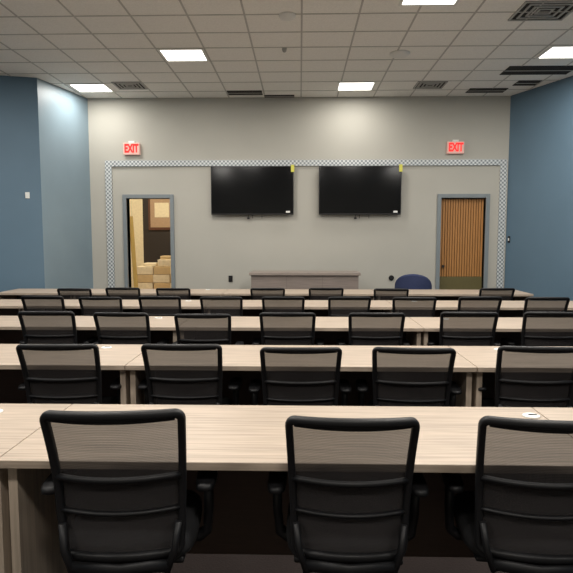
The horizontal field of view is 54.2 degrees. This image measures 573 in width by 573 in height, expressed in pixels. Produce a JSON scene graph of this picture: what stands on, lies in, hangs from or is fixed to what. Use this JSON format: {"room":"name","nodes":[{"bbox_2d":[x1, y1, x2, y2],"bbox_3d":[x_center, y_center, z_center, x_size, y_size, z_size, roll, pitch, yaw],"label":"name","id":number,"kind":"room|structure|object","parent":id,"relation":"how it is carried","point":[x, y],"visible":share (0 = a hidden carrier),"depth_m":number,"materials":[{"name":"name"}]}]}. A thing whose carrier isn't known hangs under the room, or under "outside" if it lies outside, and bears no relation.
{"room":"lecture classroom","nodes":[
{"label":"lecture classroom","id":0,"kind":"room"},
{"bbox_2d":[0,75,44,291],"bbox_3d":[-4.761,-1.147,8.211,2.201,3.840,0.120,-1,5,-15],"label":"wall","id":1,"kind":"structure","parent":0,"point":[21,225],"depth_m":8.33,"materials":[{"name":"blue paint"}]},
{"bbox_2d":[25,192,29,197],"bbox_3d":[-3.865,-1.361,8.354,0.060,0.090,0.018,-1,5,-15],"label":"thermostat","id":2,"kind":"object","parent":1,"relation":"attached to","point":[27,194],"visible":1,"depth_m":8.35,"materials":[{"name":"white plastic"}]},
{"bbox_2d":[37,78,92,288],"bbox_3d":[-3.585,-1.222,9.060,0.120,3.840,1.271,1,5,14],"label":"wall","id":3,"kind":"structure","parent":0,"point":[62,113],"depth_m":8.96,"materials":[{"name":"blue paint"}]},
{"bbox_2d":[67,83,114,92],"bbox_3d":[-3.063,-3.121,8.806,0.581,0.012,0.493,0,5,1],"label":"ceiling light","id":4,"kind":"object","parent":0,"point":[82,88],"depth_m":8.81,"materials":[{"name":"white plastic"}]},
{"bbox_2d":[129,199,170,287],"bbox_3d":[-2.487,-1.564,12.926,3.200,3.840,0.100,0,5,1],"label":"wall","id":5,"kind":"structure","parent":0,"point":[150,245],"depth_m":12.93,"materials":[{"name":"beige paint"}]},
{"bbox_2d":[148,199,169,229],"bbox_3d":[-2.869,-1.707,12.845,0.600,0.820,0.055,0,5,1],"label":"framed poster","id":6,"kind":"object","parent":5,"relation":"attached to","point":[158,209],"visible":0.62,"depth_m":12.83,"materials":[{"name":"paper"}]},
{"bbox_2d":[157,49,209,61],"bbox_3d":[-1.321,-2.981,7.220,0.581,0.012,0.493,0,5,1],"label":"ceiling light","id":7,"kind":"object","parent":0,"point":[169,55],"depth_m":7.23,"materials":[{"name":"white plastic"}]},
{"bbox_2d":[0,0,572,97],"bbox_3d":[0.120,-2.821,4.769,12.400,0.100,16.400,0,5,1],"label":"ceiling","id":8,"kind":"structure","parent":0,"point":[277,77],"depth_m":6.83,"materials":[{"name":"tile"}]},
{"bbox_2d":[111,82,147,89],"bbox_3d":[-2.426,-3.108,8.671,0.450,0.014,0.400,0,5,1],"label":"ceiling vent","id":9,"kind":"object","parent":8,"relation":"in","point":[120,85],"visible":1,"depth_m":8.67,"materials":[{"name":"metal"}]},
{"bbox_2d":[227,90,262,94],"bbox_3d":[-0.675,-3.148,9.107,0.560,0.012,0.260,0,5,1],"label":"ceiling vent","id":10,"kind":"structure","parent":8,"relation":"attached to","point":[247,92],"depth_m":9.07,"materials":[{"name":"black metal"}]},
{"bbox_2d":[264,95,293,97],"bbox_3d":[-0.120,-3.167,9.323,0.500,0.012,0.140,0,5,1],"label":"ceiling vent","id":11,"kind":"structure","parent":8,"relation":"attached to","point":[265,96],"depth_m":9.31,"materials":[{"name":"black metal"}]},
{"bbox_2d":[0,0,572,97],"bbox_3d":[-0.501,-2.614,3.024,10.938,0.006,12.836,0,5,1],"label":"grid","id":12,"kind":"object","parent":8,"relation":"attached to","point":[416,13],"depth_m":6.93,"materials":[{"name":"grey metal"}]},
{"bbox_2d":[279,12,295,20],"bbox_3d":[0.008,-2.847,5.924,0.180,0.050,0.180,0,5,1],"label":"smoke detector","id":13,"kind":"object","parent":8,"relation":"attached to","point":[285,16],"visible":1,"depth_m":5.88,"materials":[{"name":"white plastic"}]},
{"bbox_2d":[390,50,409,58],"bbox_3d":[1.448,-2.956,7.155,0.260,0.050,0.260,0,5,1],"label":"ceiling speaker","id":14,"kind":"object","parent":8,"relation":"in","point":[397,54],"depth_m":7.09},
{"bbox_2d":[413,81,447,88],"bbox_3d":[2.215,-3.105,8.639,0.450,0.014,0.400,0,5,1],"label":"ceiling vent","id":15,"kind":"object","parent":8,"relation":"in","point":[424,84],"visible":1,"depth_m":8.61,"materials":[{"name":"metal"}]},
{"bbox_2d":[465,88,507,92],"bbox_3d":[3.203,-3.135,8.964,0.600,0.012,0.260,0,5,1],"label":"ceiling vent","id":16,"kind":"structure","parent":8,"relation":"attached to","point":[471,90],"depth_m":8.95,"materials":[{"name":"black metal"}]},
{"bbox_2d":[512,80,541,85],"bbox_3d":[3.662,-3.096,8.525,0.340,0.012,0.280,0,5,1],"label":"ceiling vent","id":17,"kind":"structure","parent":8,"relation":"attached to","point":[522,82],"depth_m":8.53,"materials":[{"name":"black metal"}]},
{"bbox_2d":[499,66,572,74],"bbox_3d":[3.546,-3.039,7.880,0.950,0.012,0.400,0,5,1],"label":"ceiling vent","id":18,"kind":"structure","parent":8,"relation":"attached to","point":[511,70],"depth_m":7.87,"materials":[{"name":"black metal"}]},
{"bbox_2d":[508,0,572,20],"bbox_3d":[2.676,-2.855,5.809,0.580,0.014,0.490,0,5,1],"label":"ceiling vent","id":19,"kind":"object","parent":8,"relation":"in","point":[545,12],"visible":1,"depth_m":5.80,"materials":[{"name":"metal"}]},
{"bbox_2d":[88,96,510,288],"bbox_3d":[0.234,-1.274,9.648,8.600,3.840,0.150,0,5,1],"label":"wall","id":20,"kind":"structure","parent":0,"point":[210,249],"depth_m":9.52,"materials":[{"name":"grey paint"}]},
{"bbox_2d":[123,141,140,154],"bbox_3d":[-2.628,-2.352,9.513,0.280,0.230,0.064,0,5,1],"label":"exit sign","id":21,"kind":"object","parent":20,"relation":"attached to","point":[131,148],"visible":1,"depth_m":9.48,"materials":[{"name":"white plastic"}]},
{"bbox_2d":[122,194,174,287],"bbox_3d":[-2.370,-0.474,9.769,0.880,2.225,0.195,0,5,1],"label":"door frame","id":22,"kind":"structure","parent":20,"relation":"attached to","point":[125,202],"depth_m":9.64,"materials":[{"name":"paint"}]},
{"bbox_2d":[211,165,293,218],"bbox_3d":[-0.573,-1.601,9.510,1.412,0.905,0.103,0,5,1],"label":"tv","id":23,"kind":"object","parent":20,"relation":"attached to","point":[235,190],"visible":1,"depth_m":9.46,"materials":[{"name":"black plastic"}]},
{"bbox_2d":[105,159,506,287],"bbox_3d":[0.302,-0.748,9.601,6.800,2.800,0.029,0,5,1],"label":"trim","id":24,"kind":"structure","parent":20,"relation":"attached to","point":[109,164],"depth_m":9.49,"materials":[{"name":"tile"}]},
{"bbox_2d":[319,164,402,218],"bbox_3d":[1.244,-1.597,9.466,1.397,0.905,0.103,0,5,1],"label":"tv","id":25,"kind":"object","parent":20,"relation":"attached to","point":[343,190],"visible":1,"depth_m":9.42,"materials":[{"name":"black plastic"}]},
{"bbox_2d":[447,140,463,153],"bbox_3d":[2.831,-2.340,9.382,0.280,0.230,0.064,0,5,1],"label":"exit sign","id":26,"kind":"object","parent":20,"relation":"attached to","point":[454,146],"visible":1,"depth_m":9.36,"materials":[{"name":"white plastic"}]},
{"bbox_2d":[439,199,483,289],"bbox_3d":[2.998,-0.434,9.650,0.740,2.145,0.100,0,5,1],"label":"door","id":27,"kind":"structure","parent":20,"relation":"in","point":[461,243],"depth_m":9.62,"materials":[{"name":"brown wood"}]},
{"bbox_2d":[435,194,489,288],"bbox_3d":[2.998,-0.463,9.640,0.880,2.225,0.195,0,5,1],"label":"door frame","id":28,"kind":"structure","parent":20,"relation":"attached to","point":[440,197],"depth_m":9.51,"materials":[{"name":"paint"}]},
{"bbox_2d":[158,554,506,572],"bbox_3d":[0.120,1.104,5.116,12.400,0.100,16.400,0,5,1],"label":"floor","id":29,"kind":"structure","parent":0,"point":[193,563],"depth_m":2.58,"materials":[{"name":"carpet"}]},
{"bbox_2d":[0,299,22,315],"bbox_3d":[-3.485,0.553,6.575,1.038,0.740,0.650,0,5,1],"label":"table","id":30,"kind":"object","parent":29,"relation":"on","point":[8,307],"visible":0.16,"depth_m":6.73,"materials":[{"name":"beige laminate"}]},
{"bbox_2d":[0,289,57,298],"bbox_3d":[-3.450,0.428,7.989,1.038,0.740,0.650,0,5,1],"label":"table","id":31,"kind":"object","parent":29,"relation":"on","point":[16,293],"visible":0.12,"depth_m":7.84,"materials":[{"name":"beige laminate"}]},
{"bbox_2d":[0,403,71,572],"bbox_3d":[-2.027,0.927,2.295,2.076,0.748,0.650,0,5,1],"label":"table","id":32,"kind":"object","parent":29,"relation":"on","point":[18,422],"visible":0.27,"depth_m":2.15,"materials":[{"name":"beige laminate"}]},
{"bbox_2d":[21,296,65,310],"bbox_3d":[-2.630,0.506,6.335,0.620,0.876,0.645,0,5,2],"label":"office chair","id":33,"kind":"object","parent":29,"relation":"on","point":[30,303],"visible":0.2,"depth_m":6.05,"materials":[{"name":"black fabric"}]},
{"bbox_2d":[18,311,97,343],"bbox_3d":[-1.993,0.620,4.924,0.620,0.897,0.645,0,5,-1],"label":"office chair","id":34,"kind":"object","parent":29,"relation":"on","point":[38,327],"visible":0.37,"depth_m":4.66,"materials":[{"name":"black fabric"}]},
{"bbox_2d":[16,344,121,403],"bbox_3d":[-1.308,0.745,3.476,0.620,0.904,0.645,0,5,-1],"label":"office chair","id":35,"kind":"object","parent":29,"relation":"on","point":[52,373],"visible":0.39,"depth_m":3.23,"materials":[{"name":"black fabric"}]},
{"bbox_2d":[0,344,141,403],"bbox_3d":[-1.993,0.802,3.709,2.076,0.748,0.650,0,5,1],"label":"table","id":36,"kind":"object","parent":29,"relation":"on","point":[114,358],"visible":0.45,"depth_m":3.83,"materials":[{"name":"beige laminate"}]},
{"bbox_2d":[57,288,91,298],"bbox_3d":[-2.732,0.417,7.510,0.595,0.848,0.645,0,5,2],"label":"office chair","id":37,"kind":"object","parent":29,"relation":"on","point":[66,293],"visible":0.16,"depth_m":7.21,"materials":[{"name":"black fabric"}]},
{"bbox_2d":[0,316,176,343],"bbox_3d":[-1.959,0.677,5.123,2.076,0.748,0.650,0,5,1],"label":"table","id":38,"kind":"object","parent":29,"relation":"on","point":[161,327],"visible":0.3,"depth_m":5.29,"materials":[{"name":"beige laminate"}]},
{"bbox_2d":[78,297,122,315],"bbox_3d":[-2.010,0.513,6.322,0.620,0.865,0.645,0,5,-1],"label":"office chair","id":39,"kind":"object","parent":29,"relation":"on","point":[89,306],"visible":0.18,"depth_m":6.04,"materials":[{"name":"black fabric"}]},
{"bbox_2d":[19,299,201,315],"bbox_3d":[-1.925,0.552,6.537,2.076,0.748,0.650,0,5,1],"label":"table","id":40,"kind":"object","parent":29,"relation":"on","point":[187,306],"visible":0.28,"depth_m":6.52,"materials":[{"name":"beige laminate"}]},
{"bbox_2d":[105,287,140,299],"bbox_3d":[-2.176,0.402,7.740,0.620,0.837,0.645,0,5,1],"label":"office chair","id":41,"kind":"object","parent":29,"relation":"on","point":[126,293],"visible":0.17,"depth_m":7.45,"materials":[{"name":"black fabric"}]},
{"bbox_2d":[39,408,217,572],"bbox_3d":[-0.543,0.834,2.010,0.590,0.984,0.645,0,5,-3],"label":"office chair","id":42,"kind":"object","parent":29,"relation":"on","point":[124,503],"visible":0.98,"depth_m":1.78,"materials":[{"name":"black fabric"}]},
{"bbox_2d":[93,312,169,344],"bbox_3d":[-1.345,0.626,4.886,0.620,0.892,0.645,0,5,3],"label":"office chair","id":43,"kind":"object","parent":29,"relation":"on","point":[111,327],"visible":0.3,"depth_m":4.62,"materials":[{"name":"black fabric"}]},
{"bbox_2d":[138,296,181,315],"bbox_3d":[-1.360,0.508,6.326,0.620,0.873,0.645,0,5,2],"label":"office chair","id":44,"kind":"object","parent":29,"relation":"on","point":[151,305],"visible":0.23,"depth_m":6.05,"materials":[{"name":"black fabric"}]},
{"bbox_2d":[91,289,228,299],"bbox_3d":[-1.891,0.427,7.951,2.076,0.748,0.650,0,5,1],"label":"table","id":45,"kind":"object","parent":29,"relation":"on","point":[196,294],"visible":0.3,"depth_m":7.84,"materials":[{"name":"beige laminate"}]},
{"bbox_2d":[156,288,190,299],"bbox_3d":[-1.496,0.406,7.725,0.620,0.832,0.645,0,5,2],"label":"office chair","id":46,"kind":"object","parent":29,"relation":"on","point":[183,293],"visible":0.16,"depth_m":7.43,"materials":[{"name":"black fabric"}]},
{"bbox_2d":[138,344,241,404],"bbox_3d":[-0.589,0.745,3.473,0.620,0.904,0.645,0,5,2],"label":"office chair","id":47,"kind":"object","parent":29,"relation":"on","point":[176,374],"visible":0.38,"depth_m":3.23,"materials":[{"name":"black fabric"}]},
{"bbox_2d":[172,314,243,344],"bbox_3d":[-0.654,0.636,4.654,0.595,0.913,0.645,0,5,0],"label":"office chair","id":48,"kind":"object","parent":29,"relation":"on","point":[190,328],"visible":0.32,"depth_m":4.38,"materials":[{"name":"black fabric"}]},
{"bbox_2d":[200,296,242,316],"bbox_3d":[-0.666,0.520,6.078,0.595,0.895,0.645,0,5,2],"label":"office chair","id":49,"kind":"object","parent":29,"relation":"on","point":[233,306],"visible":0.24,"depth_m":5.79,"materials":[{"name":"black fabric"}]},
{"bbox_2d":[250,288,284,299],"bbox_3d":[-0.245,0.405,7.724,0.620,0.832,0.645,0,5,1],"label":"office chair","id":50,"kind":"object","parent":29,"relation":"on","point":[256,293],"visible":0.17,"depth_m":7.43,"materials":[{"name":"black fabric"}]},
{"bbox_2d":[0,404,547,572],"bbox_3d":[0.052,0.932,2.245,2.076,0.748,0.650,0,5,1],"label":"table","id":51,"kind":"object","parent":29,"relation":"on","point":[243,443],"visible":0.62,"depth_m":2.34,"materials":[{"name":"beige laminate"}]},
{"bbox_2d":[262,296,304,311],"bbox_3d":[-0.030,0.512,6.292,0.620,0.872,0.645,0,5,1],"label":"office chair","id":52,"kind":"object","parent":29,"relation":"on","point":[272,303],"visible":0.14,"depth_m":6.00,"materials":[{"name":"black fabric"}]},
{"bbox_2d":[252,312,323,344],"bbox_3d":[0.016,0.627,4.874,0.620,0.893,0.645,0,5,2],"label":"office chair","id":53,"kind":"object","parent":29,"relation":"on","point":[277,328],"visible":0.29,"depth_m":4.61,"materials":[{"name":"black fabric"}]},
{"bbox_2d":[223,289,373,299],"bbox_3d":[0.189,0.436,7.902,2.076,0.740,0.650,0,5,1],"label":"table","id":54,"kind":"object","parent":29,"relation":"on","point":[245,294],"visible":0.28,"depth_m":7.70,"materials":[{"name":"beige laminate"}]},
{"bbox_2d":[249,347,351,405],"bbox_3d":[0.081,0.754,3.436,0.620,0.893,0.645,0,5,0],"label":"office chair","id":55,"kind":"object","parent":29,"relation":"on","point":[291,376],"visible":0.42,"depth_m":3.19,"materials":[{"name":"black fabric"}]},
{"bbox_2d":[125,345,476,406],"bbox_3d":[0.086,0.811,3.660,2.076,0.740,0.650,0,5,1],"label":"table","id":56,"kind":"object","parent":29,"relation":"on","point":[243,361],"visible":0.17,"depth_m":3.61,"materials":[{"name":"beige laminate"}]},
{"bbox_2d":[249,270,360,288],"bbox_3d":[0.292,0.230,9.076,1.750,0.945,0.550,0,5,1],"label":"credenza","id":57,"kind":"object","parent":29,"relation":"on","point":[259,278],"visible":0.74,"depth_m":8.81,"materials":[{"name":"grey wood"}]},
{"bbox_2d":[243,300,391,316],"bbox_3d":[0.154,0.561,6.488,2.076,0.740,0.650,0,5,1],"label":"table","id":58,"kind":"object","parent":29,"relation":"on","point":[251,308],"visible":0.15,"depth_m":6.52,"materials":[{"name":"beige laminate"}]},
{"bbox_2d":[309,288,343,299],"bbox_3d":[0.524,0.405,7.693,0.620,0.838,0.645,0,5,0],"label":"office chair","id":59,"kind":"object","parent":29,"relation":"on","point":[314,293],"visible":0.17,"depth_m":7.40,"materials":[{"name":"black fabric"}]},
{"bbox_2d":[231,316,423,345],"bbox_3d":[0.120,0.686,5.074,2.076,0.740,0.650,0,5,1],"label":"table","id":60,"kind":"object","parent":29,"relation":"on","point":[245,329],"visible":0.14,"depth_m":5.12,"materials":[{"name":"beige laminate"}]},
{"bbox_2d":[268,415,428,572],"bbox_3d":[0.215,0.847,2.034,0.559,0.955,0.645,0,5,2],"label":"office chair","id":61,"kind":"object","parent":29,"relation":"on","point":[355,491],"visible":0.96,"depth_m":1.80,"materials":[{"name":"black fabric"}]},
{"bbox_2d":[328,296,370,316],"bbox_3d":[0.671,0.513,6.284,0.620,0.872,0.645,0,5,-1],"label":"office chair","id":62,"kind":"object","parent":29,"relation":"on","point":[337,306],"visible":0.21,"depth_m":6.00,"materials":[{"name":"black fabric"}]},
{"bbox_2d":[336,313,409,345],"bbox_3d":[0.746,0.628,4.865,0.620,0.893,0.645,0,5,2],"label":"office chair","id":63,"kind":"object","parent":29,"relation":"on","point":[365,329],"visible":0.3,"depth_m":4.60,"materials":[{"name":"black fabric"}]},
{"bbox_2d":[374,288,408,299],"bbox_3d":[1.362,0.421,7.446,0.595,0.851,0.645,0,5,5],"label":"office chair","id":64,"kind":"object","parent":29,"relation":"on","point":[379,293],"visible":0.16,"depth_m":7.15,"materials":[{"name":"black fabric"}]},
{"bbox_2d":[356,347,461,406],"bbox_3d":[0.735,0.755,3.424,0.620,0.894,0.645,0,5,5],"label":"office chair","id":65,"kind":"object","parent":29,"relation":"on","point":[401,376],"visible":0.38,"depth_m":3.18,"materials":[{"name":"black fabric"}]},
{"bbox_2d":[395,274,431,288],"bbox_3d":[1.942,0.271,8.611,0.560,0.952,0.465,1,5,13],"label":"tub chair","id":66,"kind":"object","parent":29,"relation":"on","point":[409,281],"visible":0.3,"depth_m":8.38,"materials":[{"name":"blue fabric"}]},
{"bbox_2d":[392,297,436,316],"bbox_3d":[1.333,0.525,6.021,0.595,0.895,0.645,0,5,5],"label":"office chair","id":67,"kind":"object","parent":29,"relation":"on","point":[410,306],"visible":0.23,"depth_m":5.74,"materials":[{"name":"black fabric"}]},
{"bbox_2d":[371,289,533,300],"bbox_3d":[2.268,0.436,7.851,2.076,0.748,0.650,0,5,1],"label":"table","id":68,"kind":"object","parent":29,"relation":"on","point":[439,294],"visible":0.19,"depth_m":7.70,"materials":[{"name":"beige laminate"}]},
{"bbox_2d":[427,312,500,345],"bbox_3d":[1.504,0.625,4.838,0.620,0.902,0.645,0,5,4],"label":"office chair","id":69,"kind":"object","parent":29,"relation":"on","point":[456,328],"visible":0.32,"depth_m":4.57,"materials":[{"name":"black fabric"}]},
{"bbox_2d":[409,317,522,345],"bbox_3d":[2.200,0.686,5.023,2.076,0.748,0.650,0,5,1],"label":"table","id":70,"kind":"object","parent":29,"relation":"on","point":[510,328],"visible":0.16,"depth_m":5.06,"materials":[{"name":"beige laminate"}]},
{"bbox_2d":[386,300,572,316],"bbox_3d":[2.234,0.561,6.437,2.076,0.748,0.650,0,5,1],"label":"table","id":71,"kind":"object","parent":29,"relation":"on","point":[508,308],"visible":0.09,"depth_m":6.45,"materials":[{"name":"beige laminate"}]},
{"bbox_2d":[457,296,501,313],"bbox_3d":[2.060,0.514,6.243,0.620,0.877,0.645,0,5,-1],"label":"office chair","id":72,"kind":"object","parent":29,"relation":"on","point":[469,303],"visible":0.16,"depth_m":5.95,"materials":[{"name":"black fabric"}]},
{"bbox_2d":[479,288,514,300],"bbox_3d":[2.763,0.410,7.631,0.620,0.840,0.645,0,5,0],"label":"office chair","id":73,"kind":"object","parent":29,"relation":"on","point":[507,294],"visible":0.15,"depth_m":7.34,"materials":[{"name":"black fabric"}]},
{"bbox_2d":[440,416,572,572],"bbox_3d":[0.846,0.850,2.029,0.559,0.950,0.645,1,5,7],"label":"office chair","id":74,"kind":"object","parent":29,"relation":"on","point":[518,516],"visible":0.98,"depth_m":1.80,"materials":[{"name":"black fabric"}]},
{"bbox_2d":[449,346,569,406],"bbox_3d":[2.166,0.811,3.609,2.076,0.748,0.650,0,5,1],"label":"table","id":75,"kind":"object","parent":29,"relation":"on","point":[483,358],"visible":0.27,"depth_m":3.61,"materials":[{"name":"beige laminate"}]},
{"bbox_2d":[478,345,572,407],"bbox_3d":[1.450,0.752,3.434,0.620,0.898,0.645,0,5,6],"label":"office chair","id":76,"kind":"object","parent":29,"relation":"on","point":[525,376],"visible":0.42,"depth_m":3.19,"materials":[{"name":"black plastic"}]},
{"bbox_2d":[501,312,572,346],"bbox_3d":[2.184,0.625,4.827,0.620,0.904,0.645,0,5,5],"label":"office chair","id":77,"kind":"object","parent":29,"relation":"on","point":[538,328],"visible":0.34,"depth_m":4.57,"materials":[{"name":"black fabric"}]},
{"bbox_2d":[523,297,569,313],"bbox_3d":[2.769,0.518,6.212,0.620,0.875,0.645,0,5,2],"label":"office chair","id":78,"kind":"object","parent":29,"relation":"on","point":[532,304],"visible":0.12,"depth_m":5.92,"materials":[{"name":"black fabric"}]},
{"bbox_2d":[532,407,572,420],"bbox_3d":[2.131,0.936,2.195,2.076,0.748,0.650,0,5,1],"label":"table","id":79,"kind":"object","parent":29,"relation":"on","point":[550,413],"visible":0.21,"depth_m":2.42,"materials":[{"name":"beige laminate"}]},
{"bbox_2d":[336,82,375,90],"bbox_3d":[1.076,-3.112,8.707,0.581,0.012,0.493,0,5,1],"label":"ceiling light","id":80,"kind":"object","parent":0,"point":[341,86],"depth_m":8.71,"materials":[{"name":"white plastic"}]},
{"bbox_2d":[398,0,459,5],"bbox_3d":[1.416,-2.822,5.420,0.581,0.012,0.493,0,5,1],"label":"ceiling light","id":81,"kind":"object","parent":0,"point":[402,2],"depth_m":5.59,"materials":[{"name":"white plastic"}]},
{"bbox_2d":[504,76,572,300],"bbox_3d":[4.445,-1.107,7.750,0.120,3.840,3.770,-2,5,-20],"label":"wall","id":82,"kind":"structure","parent":0,"point":[539,220],"depth_m":8.76,"materials":[{"name":"blue paint"}]},
{"bbox_2d":[535,46,572,58],"bbox_3d":[3.548,-2.971,7.103,0.581,0.012,0.493,0,5,1],"label":"ceiling light","id":83,"kind":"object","parent":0,"point":[553,52],"depth_m":7.15,"materials":[{"name":"white plastic"}]},
{"bbox_3d":[-2.525,0.479,11.551,3.200,0.012,3.200,0,5,1],"label":"floor","id":84,"kind":"structure","parent":0,"visible":0},
{"bbox_2d":[130,216,137,287],"bbox_3d":[-2.745,-0.333,10.125,0.171,1.861,0.060,0,5,-3],"label":"plywood board","id":85,"kind":"object","parent":84,"relation":"on","point":[132,239],"visible":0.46,"depth_m":10.08,"materials":[{"name":"brown wood"}]},
{"bbox_2d":[137,256,170,288],"bbox_3d":[-2.451,-0.077,11.450,1.050,1.113,0.900,0,5,1],"label":"cardboard boxes","id":86,"kind":"object","parent":84,"relation":"on","point":[150,275],"visible":0.28,"depth_m":11.02,"materials":[{"name":"brown cardboard"}]}
]}

